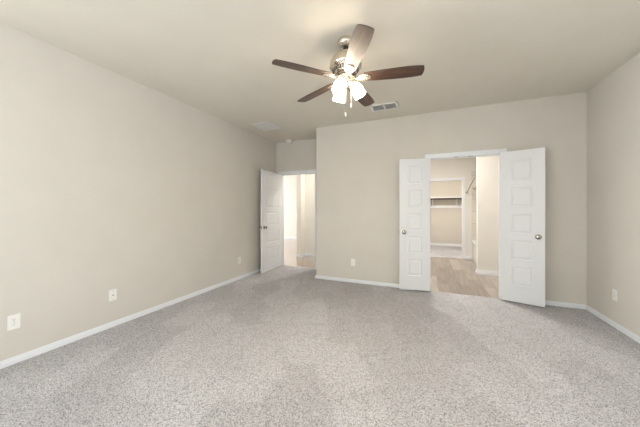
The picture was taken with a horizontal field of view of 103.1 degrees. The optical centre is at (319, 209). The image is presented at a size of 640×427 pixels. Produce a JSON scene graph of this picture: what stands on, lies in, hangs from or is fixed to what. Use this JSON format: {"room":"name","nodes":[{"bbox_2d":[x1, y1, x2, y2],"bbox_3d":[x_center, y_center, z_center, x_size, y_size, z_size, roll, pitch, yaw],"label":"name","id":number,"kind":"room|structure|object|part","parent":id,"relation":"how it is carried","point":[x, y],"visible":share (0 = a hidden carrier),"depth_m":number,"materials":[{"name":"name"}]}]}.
{"room":"empty bedroom","nodes":[
{"label":"empty bedroom","id":0,"kind":"room"},
{"bbox_2d":[0,22,275,360],"bbox_3d":[-2.456,-0.108,2.329,0.120,2.737,7.590,0,0,23],"label":"wall","id":1,"kind":"structure","parent":0,"point":[109,180],"depth_m":2.66,"materials":[{"name":"paint"}]},
{"bbox_2d":[7,313,19,330],"bbox_3d":[-2.494,0.921,2.073,0.009,0.118,0.072,0,0,23],"label":"wall outlet","id":2,"kind":"object","parent":1,"relation":"attached to","point":[13,321],"visible":1,"depth_m":2.07,"materials":[{"name":"white plastic"}]},
{"bbox_2d":[109,289,116,301],"bbox_3d":[-2.220,0.922,2.725,0.009,0.118,0.072,0,0,23],"label":"data jack","id":3,"kind":"object","parent":1,"relation":"attached to","point":[112,293],"visible":1,"depth_m":2.72,"materials":[{"name":"white plastic"}]},
{"bbox_2d":[0,268,260,368],"bbox_3d":[-2.398,1.232,2.240,0.056,0.056,7.470,0,0,23],"label":"baseboard","id":4,"kind":"structure","parent":1,"relation":"attached to","point":[13,360],"depth_m":2.63,"materials":[{"name":"white paint"}]},
{"bbox_2d":[284,175,296,236],"bbox_3d":[-1.019,-0.108,10.799,7.990,2.737,0.120,0,0,23],"label":"wall","id":5,"kind":"structure","parent":0,"point":[290,181],"depth_m":10.84,"materials":[{"name":"paint"}]},
{"bbox_2d":[276,138,315,172],"bbox_3d":[-0.326,-0.108,5.485,1.362,2.737,0.120,0,0,23],"label":"wall","id":6,"kind":"structure","parent":0,"point":[299,155],"depth_m":5.50,"materials":[{"name":"paint"}]},
{"bbox_2d":[259,170,281,272],"bbox_3d":[-0.992,0.241,5.273,0.162,2.005,0.768,0,0,21],"label":"door","id":7,"kind":"structure","parent":6,"relation":"in","point":[271,182],"depth_m":5.22,"materials":[{"name":"white paint"}]},
{"bbox_2d":[278,170,315,268],"bbox_3d":[-0.463,0.218,5.543,0.952,2.084,0.145,0,0,23],"label":"door frame","id":8,"kind":"structure","parent":6,"relation":"attached to","point":[302,172],"depth_m":5.58,"materials":[{"name":"white paint"}]},
{"bbox_2d":[297,174,304,253],"bbox_3d":[-0.485,-0.108,6.791,0.135,2.737,0.335,0,0,23],"label":"wall","id":9,"kind":"structure","parent":0,"point":[300,178],"depth_m":6.64,"materials":[{"name":"paint"}]},
{"bbox_2d":[305,174,314,253],"bbox_3d":[0.431,-0.108,6.523,1.762,2.737,0.120,0,0,23],"label":"wall","id":10,"kind":"structure","parent":0,"point":[309,178],"depth_m":6.75,"materials":[{"name":"paint"}]},
{"bbox_2d":[284,236,314,257],"bbox_3d":[-1.797,1.218,9.103,7.630,0.084,3.610,0,0,23],"label":"baseboard","id":11,"kind":"structure","parent":10,"relation":"attached to","point":[303,254],"depth_m":6.74,"materials":[{"name":"white paint"}]},
{"bbox_2d":[0,238,639,426],"bbox_3d":[-1.926,1.285,4.641,10.851,0.050,12.263,0,0,23],"label":"floor","id":12,"kind":"structure","parent":0,"point":[284,345],"depth_m":2.07,"materials":[{"name":"beige carpet"}]},
{"bbox_2d":[471,240,476,264],"bbox_3d":[3.833,1.018,5.505,0.770,0.485,1.440,0,0,23],"label":"bathtub","id":13,"kind":"object","parent":12,"relation":"on","point":[474,242],"visible":0.16,"depth_m":6.00,"materials":[{"name":"white plastic"}]},
{"bbox_2d":[0,0,639,142],"bbox_3d":[-0.139,-1.527,1.290,5.198,0.100,7.710,0,0,23],"label":"ceiling","id":14,"kind":"structure","parent":0,"point":[214,57],"depth_m":2.34,"materials":[{"name":"paint"}]},
{"bbox_2d":[251,121,281,130],"bbox_3d":[-0.950,-1.471,4.527,0.390,0.012,0.390,0,0,23],"label":"ceiling vent","id":15,"kind":"object","parent":14,"relation":"in","point":[265,126],"visible":1,"depth_m":4.52,"materials":[{"name":"white plastic"}]},
{"bbox_2d":[272,24,424,116],"bbox_3d":[0.253,-1.134,2.246,1.238,0.686,1.228,0,0,23],"label":"ceiling fan","id":16,"kind":"object","parent":14,"relation":"hanging from","point":[344,66],"visible":1,"depth_m":2.13,"materials":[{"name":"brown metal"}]},
{"bbox_3d":[-0.126,-1.142,2.073,0.529,0.006,0.133,0,12,-24],"label":"blade","id":17,"kind":"part","parent":16,"relation":"part of","materials":[{"name":"brown wood"}]},
{"bbox_3d":[-0.031,-1.142,2.512,0.133,0.007,0.529,-16,11,-41],"label":"blade","id":18,"kind":"part","parent":16,"relation":"part of","materials":[{"name":"brown wood"}]},
{"bbox_3d":[0.169,-1.043,2.146,0.107,0.124,0.107,0,-29,34],"label":"lamp shade","id":19,"kind":"part","parent":16,"relation":"part of","materials":[{"name":"white glass"}]},
{"bbox_3d":[0.181,-1.043,2.315,0.107,0.124,0.107,0,29,-26],"label":"lamp shade","id":20,"kind":"part","parent":16,"relation":"part of","materials":[{"name":"white glass"}]},
{"bbox_3d":[0.322,-1.043,2.220,0.107,0.124,0.107,-29,-2,3],"label":"lamp shade","id":21,"kind":"part","parent":16,"relation":"part of","materials":[{"name":"white glass"}]},
{"bbox_3d":[0.263,-1.142,1.847,0.133,0.006,0.529,12,-1,-6],"label":"blade","id":22,"kind":"part","parent":16,"relation":"part of","materials":[{"name":"brown wood"}]},
{"bbox_3d":[0.416,-1.142,2.558,0.133,0.006,0.529,-14,-7,29],"label":"blade","id":23,"kind":"part","parent":16,"relation":"part of","materials":[{"name":"brown wood"}]},
{"bbox_3d":[0.598,-1.142,2.147,0.529,0.006,0.133,0,-12,12],"label":"blade","id":24,"kind":"part","parent":16,"relation":"part of","materials":[{"name":"brown wood"}]},
{"bbox_2d":[370,101,398,111],"bbox_3d":[0.927,-1.471,3.662,0.380,0.012,0.232,0,0,23],"label":"ceiling vent","id":25,"kind":"object","parent":14,"relation":"in","point":[391,105],"visible":1,"depth_m":3.65,"materials":[{"name":"white plastic"}]},
{"bbox_2d":[430,180,461,243],"bbox_3d":[4.091,-0.108,8.827,2.140,2.737,0.120,0,0,23],"label":"wall","id":26,"kind":"structure","parent":0,"point":[445,223],"depth_m":8.67,"materials":[{"name":"paint"}]},
{"bbox_2d":[430,196,461,207],"bbox_3d":[4.008,-0.221,8.629,1.900,0.371,0.310,0,0,23],"label":"closet shelf","id":27,"kind":"object","parent":26,"relation":"attached to","point":[440,198],"visible":0.53,"depth_m":8.53,"materials":[{"name":"white paint"}]},
{"bbox_3d":[3.967,-0.335,8.532,1.900,0.037,0.038,0,0,23],"label":"hanging rod","id":28,"kind":"part","parent":27,"relation":"part of","materials":[{"name":"brown"}]},
{"bbox_2d":[430,243,461,246],"bbox_3d":[4.065,1.218,8.765,1.900,0.084,0.015,0,0,23],"label":"baseboard","id":29,"kind":"structure","parent":26,"relation":"attached to","point":[435,244],"depth_m":8.67,"materials":[{"name":"white paint"}]},
{"bbox_2d":[316,92,586,304],"bbox_3d":[1.760,-0.108,4.205,3.716,2.737,0.624,0,0,23],"label":"wall","id":30,"kind":"structure","parent":0,"point":[357,164],"depth_m":3.93,"materials":[{"name":"paint"}]},
{"bbox_2d":[315,275,398,287],"bbox_3d":[0.784,1.232,4.607,2.073,0.056,0.638,0,0,23],"label":"baseboard","id":31,"kind":"structure","parent":30,"relation":"attached to","point":[316,276],"depth_m":4.32,"materials":[{"name":"white paint"}]},
{"bbox_2d":[399,158,429,290],"bbox_3d":[1.457,0.235,3.904,0.457,2.014,0.160,0,0,10],"label":"door","id":32,"kind":"structure","parent":30,"relation":"in","point":[414,174],"depth_m":3.89,"materials":[{"name":"white paint"}]},
{"bbox_2d":[425,148,506,299],"bbox_3d":[2.125,0.211,3.778,1.042,2.098,0.145,0,0,23],"label":"door frame","id":33,"kind":"structure","parent":30,"relation":"attached to","point":[493,152],"depth_m":3.66,"materials":[{"name":"white paint"}]},
{"bbox_2d":[499,147,544,306],"bbox_3d":[2.671,0.230,3.375,0.478,2.025,0.160,0,0,40],"label":"door","id":34,"kind":"structure","parent":30,"relation":"in","point":[522,172],"depth_m":3.35,"materials":[{"name":"white paint"}]},
{"bbox_2d":[430,157,476,259],"bbox_3d":[3.159,-0.108,6.649,3.170,2.737,0.120,0,0,23],"label":"wall","id":35,"kind":"structure","parent":0,"point":[457,167],"depth_m":6.38,"materials":[{"name":"paint"}]},
{"bbox_2d":[430,177,464,258],"bbox_3d":[3.231,0.231,6.612,0.944,2.058,0.132,0,0,23],"label":"door frame","id":36,"kind":"structure","parent":35,"relation":"attached to","point":[458,178],"depth_m":6.40,"materials":[{"name":"white paint"}]},
{"bbox_2d":[477,156,497,271],"bbox_3d":[3.483,-0.108,4.795,0.895,2.737,0.120,0,0,23],"label":"wall partition","id":37,"kind":"structure","parent":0,"point":[487,166],"depth_m":4.85,"materials":[{"name":"paint"}]},
{"bbox_2d":[476,269,497,275],"bbox_3d":[3.473,1.218,4.791,0.910,0.084,0.135,0,0,23],"label":"baseboard","id":38,"kind":"structure","parent":37,"relation":"attached to","point":[479,272],"depth_m":4.84,"materials":[{"name":"white paint"}]},
{"bbox_2d":[587,53,639,336],"bbox_3d":[2.104,-0.108,0.073,0.120,2.737,6.966,0,0,23],"label":"wall","id":39,"kind":"structure","parent":0,"point":[613,104],"depth_m":2.71,"materials":[{"name":"paint"}]},
{"bbox_2d":[545,300,639,342],"bbox_3d":[1.640,1.232,0.203,0.835,0.056,6.846,0,0,23],"label":"baseboard","id":40,"kind":"structure","parent":39,"relation":"attached to","point":[617,326],"depth_m":2.96,"materials":[{"name":"white paint"}]},
{"bbox_2d":[612,289,617,301],"bbox_3d":[3.143,0.917,2.712,0.009,0.118,0.072,0,0,23],"label":"wall outlet","id":41,"kind":"object","parent":39,"relation":"attached to","point":[614,292],"visible":1,"depth_m":2.70,"materials":[{"name":"white plastic"}]},
{"bbox_3d":[3.974,-0.109,4.653,0.120,2.737,2.928,0,0,23],"label":"wall","id":42,"kind":"structure","parent":0,"visible":0},
{"bbox_2d":[471,171,476,243],"bbox_3d":[3.843,-0.037,5.503,0.780,1.795,1.464,0,0,23],"label":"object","id":43,"kind":"structure","parent":42,"relation":"attached to","point":[473,173],"depth_m":6.30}
]}

